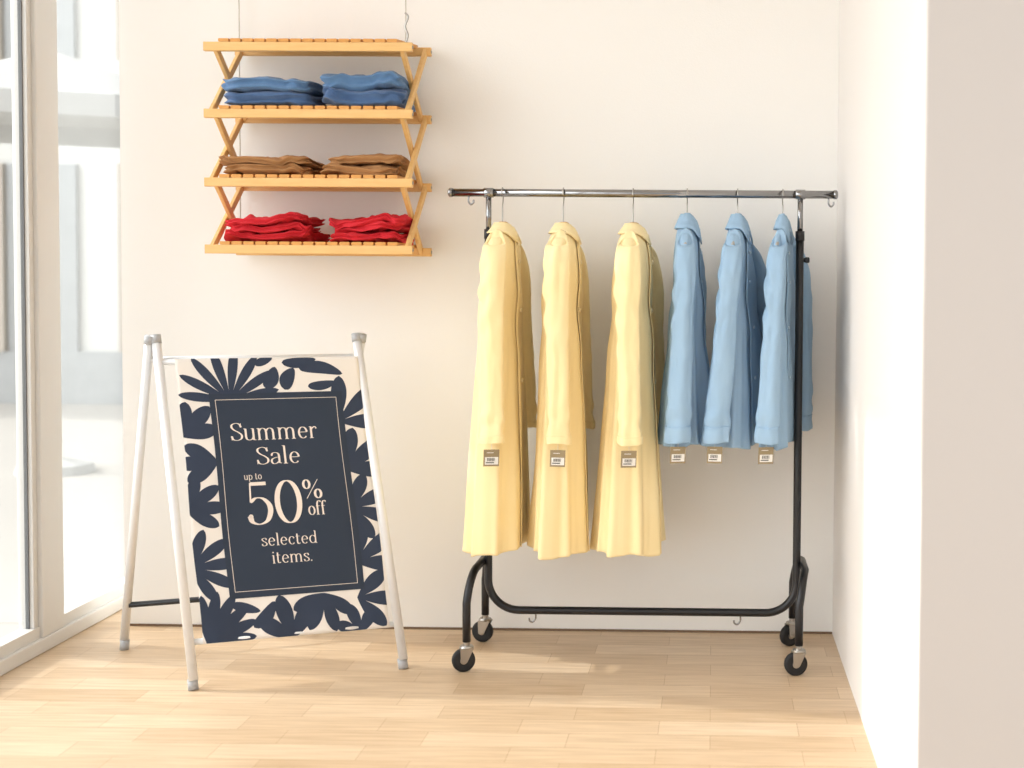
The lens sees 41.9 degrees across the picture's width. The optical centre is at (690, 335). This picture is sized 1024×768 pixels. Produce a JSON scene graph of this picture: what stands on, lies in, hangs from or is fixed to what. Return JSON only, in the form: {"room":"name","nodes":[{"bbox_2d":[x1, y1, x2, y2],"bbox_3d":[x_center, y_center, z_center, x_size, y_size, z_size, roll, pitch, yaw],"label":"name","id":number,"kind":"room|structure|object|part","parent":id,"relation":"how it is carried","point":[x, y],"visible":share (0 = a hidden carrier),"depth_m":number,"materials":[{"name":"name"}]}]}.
{"room":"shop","nodes":[
{"label":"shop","id":0,"kind":"room"},
{"bbox_2d":[0,609,877,767],"bbox_3d":[0.422,1.248,2.395,5.620,0.120,6.700,0,2,1],"label":"floor","id":1,"kind":"structure","parent":0,"point":[528,699],"depth_m":3.99,"materials":[{"name":"brown wood"}]},
{"bbox_2d":[119,333,407,690],"bbox_3d":[-1.449,0.544,4.429,0.892,1.106,0.596,-1,2,-22],"label":"sign","id":2,"kind":"object","parent":1,"relation":"on","point":[285,534],"visible":1,"depth_m":4.31,"materials":[{"name":"paper"}]},
{"bbox_2d":[179,357,386,643],"bbox_3d":[-1.333,0.520,4.314,0.637,0.887,0.233,-1,2,-22],"label":"print","id":3,"kind":"object","parent":2,"relation":"attached to","point":[285,534],"depth_m":4.31,"materials":[{"name":"blue paper"}]},
{"bbox_3d":[-1.323,0.512,4.318,0.474,0.643,0.168,-1,2,-22],"label":"navy panel","id":4,"kind":"part","parent":2,"relation":"part of","materials":[{"name":"paper"}]},
{"bbox_2d":[448,188,837,675],"bbox_3d":[-0.166,0.302,4.463,1.315,1.596,0.404,0,2,1],"label":"clothes rack","id":5,"kind":"object","parent":1,"relation":"on","point":[463,659],"visible":0.98,"depth_m":4.44,"materials":[{"name":"black metal"}]},
{"bbox_2d":[462,187,536,556],"bbox_3d":[-0.649,0.108,4.469,0.205,1.221,0.530,0,2,1],"label":"coat","id":6,"kind":"object","parent":5,"relation":"hanging from","point":[497,505],"visible":0.99,"depth_m":4.33,"materials":[{"name":"fabric"}]},
{"bbox_3d":[-0.590,0.182,4.517,0.070,1.063,0.298,0,2,1],"label":"panel","id":7,"kind":"part","parent":6,"relation":"part of","materials":[{"name":"yellow fabric"}]},
{"bbox_2d":[527,187,594,559],"bbox_3d":[-0.437,0.109,4.467,0.219,1.220,0.534,0,2,1],"label":"coat","id":8,"kind":"object","parent":5,"relation":"hanging from","point":[558,527],"visible":1,"depth_m":4.31,"materials":[{"name":"fabric"}]},
{"bbox_3d":[-0.380,0.182,4.511,0.072,1.059,0.310,0,2,-5],"label":"panel","id":9,"kind":"part","parent":8,"relation":"part of","materials":[{"name":"yellow fabric"}]},
{"bbox_2d":[590,188,665,557],"bbox_3d":[-0.209,0.111,4.460,0.256,1.221,0.537,0,2,1],"label":"coat","id":10,"kind":"object","parent":5,"relation":"hanging from","point":[628,513],"visible":0.94,"depth_m":4.32,"materials":[{"name":"fabric"}]},
{"bbox_3d":[-0.131,0.186,4.506,0.099,1.064,0.306,0,2,1],"label":"panel","id":11,"kind":"part","parent":10,"relation":"part of","materials":[{"name":"yellow fabric"}]},
{"bbox_2d":[658,188,709,462],"bbox_3d":[-0.011,-0.047,4.451,0.203,0.901,0.500,0,2,1],"label":"shirt","id":12,"kind":"object","parent":5,"relation":"hanging from","point":[686,368],"visible":0.98,"depth_m":4.25,"materials":[{"name":"fabric"}]},
{"bbox_3d":[0.041,-0.003,4.492,0.085,0.735,0.275,0,2,-3],"label":"panel","id":13,"kind":"part","parent":12,"relation":"part of","materials":[{"name":"blue fabric"}]},
{"bbox_2d":[700,188,766,463],"bbox_3d":[0.166,-0.046,4.447,0.222,0.902,0.494,1,2,10],"label":"shirt","id":14,"kind":"object","parent":5,"relation":"hanging from","point":[729,420],"visible":0.84,"depth_m":4.29,"materials":[{"name":"fabric"}]},
{"bbox_3d":[0.227,-0.004,4.490,0.109,0.730,0.259,0,2,1],"label":"panel","id":15,"kind":"part","parent":14,"relation":"part of","materials":[{"name":"blue fabric"}]},
{"bbox_2d":[754,189,812,463],"bbox_3d":[0.309,-0.045,4.449,0.119,0.902,0.500,1,2,18],"label":"shirt","id":16,"kind":"object","parent":5,"relation":"hanging from","point":[774,428],"visible":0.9,"depth_m":4.30,"materials":[{"name":"fabric"}]},
{"bbox_3d":[0.352,-0.004,4.489,0.060,0.728,0.245,1,2,12],"label":"panel","id":17,"kind":"part","parent":16,"relation":"part of","materials":[{"name":"blue fabric"}]},
{"bbox_2d":[119,0,839,631],"bbox_3d":[0.611,-0.473,5.165,5.365,3.100,0.820,0,2,1],"label":"wall","id":18,"kind":"structure","parent":0,"point":[517,94],"depth_m":4.79,"materials":[{"name":"paint"}]},
{"bbox_2d":[0,595,122,675],"bbox_3d":[-2.308,1.143,2.389,0.120,0.049,6.600,0,2,1],"label":"sill","id":19,"kind":"structure","parent":18,"relation":"attached to","point":[28,652],"depth_m":4.61,"materials":[{"name":"paint"}]},
{"bbox_2d":[10,0,63,637],"bbox_3d":[-2.245,-0.492,4.519,0.085,3.050,0.150,0,2,1],"label":"mullion","id":20,"kind":"object","parent":19,"relation":"on","point":[43,13],"visible":0.75,"depth_m":4.51,"materials":[{"name":"paint"}]},
{"bbox_2d":[13,0,37,628],"bbox_3d":[-2.242,-0.489,4.429,0.045,3.050,0.030,0,2,1],"label":"window frame","id":21,"kind":"structure","parent":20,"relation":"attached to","point":[26,19],"depth_m":4.44,"materials":[{"name":"paint"}]},
{"bbox_2d":[0,576,124,658],"bbox_3d":[-2.291,1.101,2.337,0.055,0.040,6.500,0,2,1],"label":"rail","id":22,"kind":"object","parent":19,"relation":"on","point":[12,642],"visible":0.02,"depth_m":4.77,"materials":[{"name":"paint"}]},
{"bbox_3d":[-2.277,-0.423,2.276,0.006,3.010,6.500,0,2,1],"label":"glass pane","id":23,"kind":"object","parent":22,"relation":"on","visible":0},
{"bbox_2d":[17,0,29,628],"bbox_3d":[-2.240,-0.488,4.411,0.012,3.050,0.006,0,2,1],"label":"gasket","id":24,"kind":"object","parent":23,"relation":"attached to","point":[19,2],"visible":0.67,"depth_m":4.43,"materials":[{"name":"grey rubber"}]},
{"bbox_2d":[130,624,831,633],"bbox_3d":[-0.784,1.077,4.840,2.609,0.008,0.004,0,2,1],"label":"baseboard","id":25,"kind":"structure","parent":18,"relation":"attached to","point":[176,625],"depth_m":4.83,"materials":[{"name":"white paint"}]},
{"bbox_2d":[832,0,1023,767],"bbox_3d":[1.891,-0.407,3.736,2.755,3.100,1.993,0,2,1],"label":"wall","id":26,"kind":"structure","parent":0,"point":[971,644],"depth_m":2.81,"materials":[{"name":"paint"}]},
{"bbox_3d":[0.464,-2.013,3.364,5.620,0.120,4.500,0,2,1],"label":"ceiling","id":27,"kind":"structure","parent":0,"visible":0},
{"bbox_2d":[203,0,431,256],"bbox_3d":[-1.282,-1.148,4.571,0.710,1.731,0.319,0,2,1],"label":"wooden shelf","id":28,"kind":"object","parent":27,"relation":"hanging from","point":[281,114],"visible":1,"depth_m":4.44,"materials":[{"name":"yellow wood"}]},
{"bbox_3d":[-1.623,-1.164,4.734,0.004,1.716,0.004,0,2,1],"label":"cord","id":29,"kind":"part","parent":28,"relation":"part of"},
{"bbox_2d":[219,155,324,174],"bbox_3d":[-1.443,-0.586,4.572,0.334,0.081,0.270,0,2,1],"label":"trousers","id":30,"kind":"object","parent":28,"relation":"on","point":[287,164],"visible":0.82,"depth_m":4.46,"materials":[{"name":"fabric"}]},
{"bbox_2d":[221,76,325,105],"bbox_3d":[-1.430,-0.834,4.560,0.330,0.110,0.258,0,2,1],"label":"jeans","id":31,"kind":"object","parent":28,"relation":"on","point":[265,90],"visible":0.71,"depth_m":4.45,"materials":[{"name":"fabric"}]},
{"bbox_2d":[224,212,329,241],"bbox_3d":[-1.432,-0.369,4.575,0.329,0.114,0.270,0,2,1],"label":"shirts","id":32,"kind":"object","parent":28,"relation":"in","point":[290,226],"visible":0.95,"depth_m":4.47,"materials":[{"name":"fabric"}]},
{"bbox_2d":[320,153,409,176],"bbox_3d":[-1.114,-0.583,4.558,0.286,0.085,0.271,0,2,1],"label":"trousers","id":33,"kind":"object","parent":28,"relation":"on","point":[371,164],"visible":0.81,"depth_m":4.45,"materials":[{"name":"fabric"}]},
{"bbox_2d":[320,71,414,112],"bbox_3d":[-1.107,-0.840,4.545,0.297,0.133,0.268,0,2,1],"label":"jeans","id":34,"kind":"object","parent":28,"relation":"on","point":[381,88],"visible":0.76,"depth_m":4.43,"materials":[{"name":"fabric"}]},
{"bbox_2d":[329,213,413,245],"bbox_3d":[-1.099,-0.370,4.569,0.274,0.114,0.276,0,2,1],"label":"shirts","id":35,"kind":"object","parent":28,"relation":"in","point":[383,227],"visible":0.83,"depth_m":4.46,"materials":[{"name":"fabric"}]},
{"bbox_3d":[-0.952,-1.492,4.401,0.004,1.025,0.004,0,2,1],"label":"cord","id":36,"kind":"part","parent":28,"relation":"part of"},
{"label":"outside","id":37,"kind":"structure","parent":0,"visible":0},
{"bbox_2d":[0,404,124,637],"bbox_3d":[-9.153,1.180,4.163,13.570,0.140,19.900,0,2,1],"label":"pavement","id":38,"kind":"structure","parent":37,"point":[93,503],"depth_m":7.75,"materials":[{"name":"white concrete"}]},
{"bbox_2d":[0,52,119,476],"bbox_3d":[-4.389,-0.520,9.066,2.125,2.930,2.125,1,3,23],"label":"parasol","id":39,"kind":"object","parent":38,"relation":"on","point":[88,94],"visible":0.3,"depth_m":8.72,"materials":[{"name":"fabric"}]},
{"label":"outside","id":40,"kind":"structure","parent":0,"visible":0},
{"bbox_2d":[0,0,122,404],"bbox_3d":[-8.332,-2.997,14.116,10.800,7.700,0.450,0,2,1],"label":"facade","id":41,"kind":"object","parent":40,"point":[87,30],"visible":0.17,"depth_m":14.07,"materials":[{"name":"white paint"}]},
{"bbox_2d":[0,0,3,59],"bbox_3d":[-7.429,-3.834,13.937,0.260,1.800,0.090,0,2,1],"label":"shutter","id":42,"kind":"object","parent":41,"relation":"hanging from","point":[1,1],"depth_m":13.96,"materials":[{"name":"white"}]},
{"bbox_2d":[0,163,7,350],"bbox_3d":[-7.450,-0.837,14.057,0.260,2.000,0.090,0,2,1],"label":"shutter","id":43,"kind":"object","parent":41,"relation":"hanging from","point":[3,166],"depth_m":14.04,"materials":[{"name":"white"}]},
{"bbox_2d":[115,0,118,59],"bbox_3d":[-5.929,-3.823,13.911,0.260,1.800,0.090,0,2,1],"label":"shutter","id":44,"kind":"object","parent":41,"relation":"hanging from","point":[116,1],"depth_m":13.89,"materials":[{"name":"white"}]},
{"bbox_2d":[117,164,121,351],"bbox_3d":[-5.950,-0.825,14.031,0.260,2.000,0.090,0,2,1],"label":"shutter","id":45,"kind":"object","parent":41,"relation":"hanging from","point":[118,165],"depth_m":13.99,"materials":[{"name":"white"}]}
]}

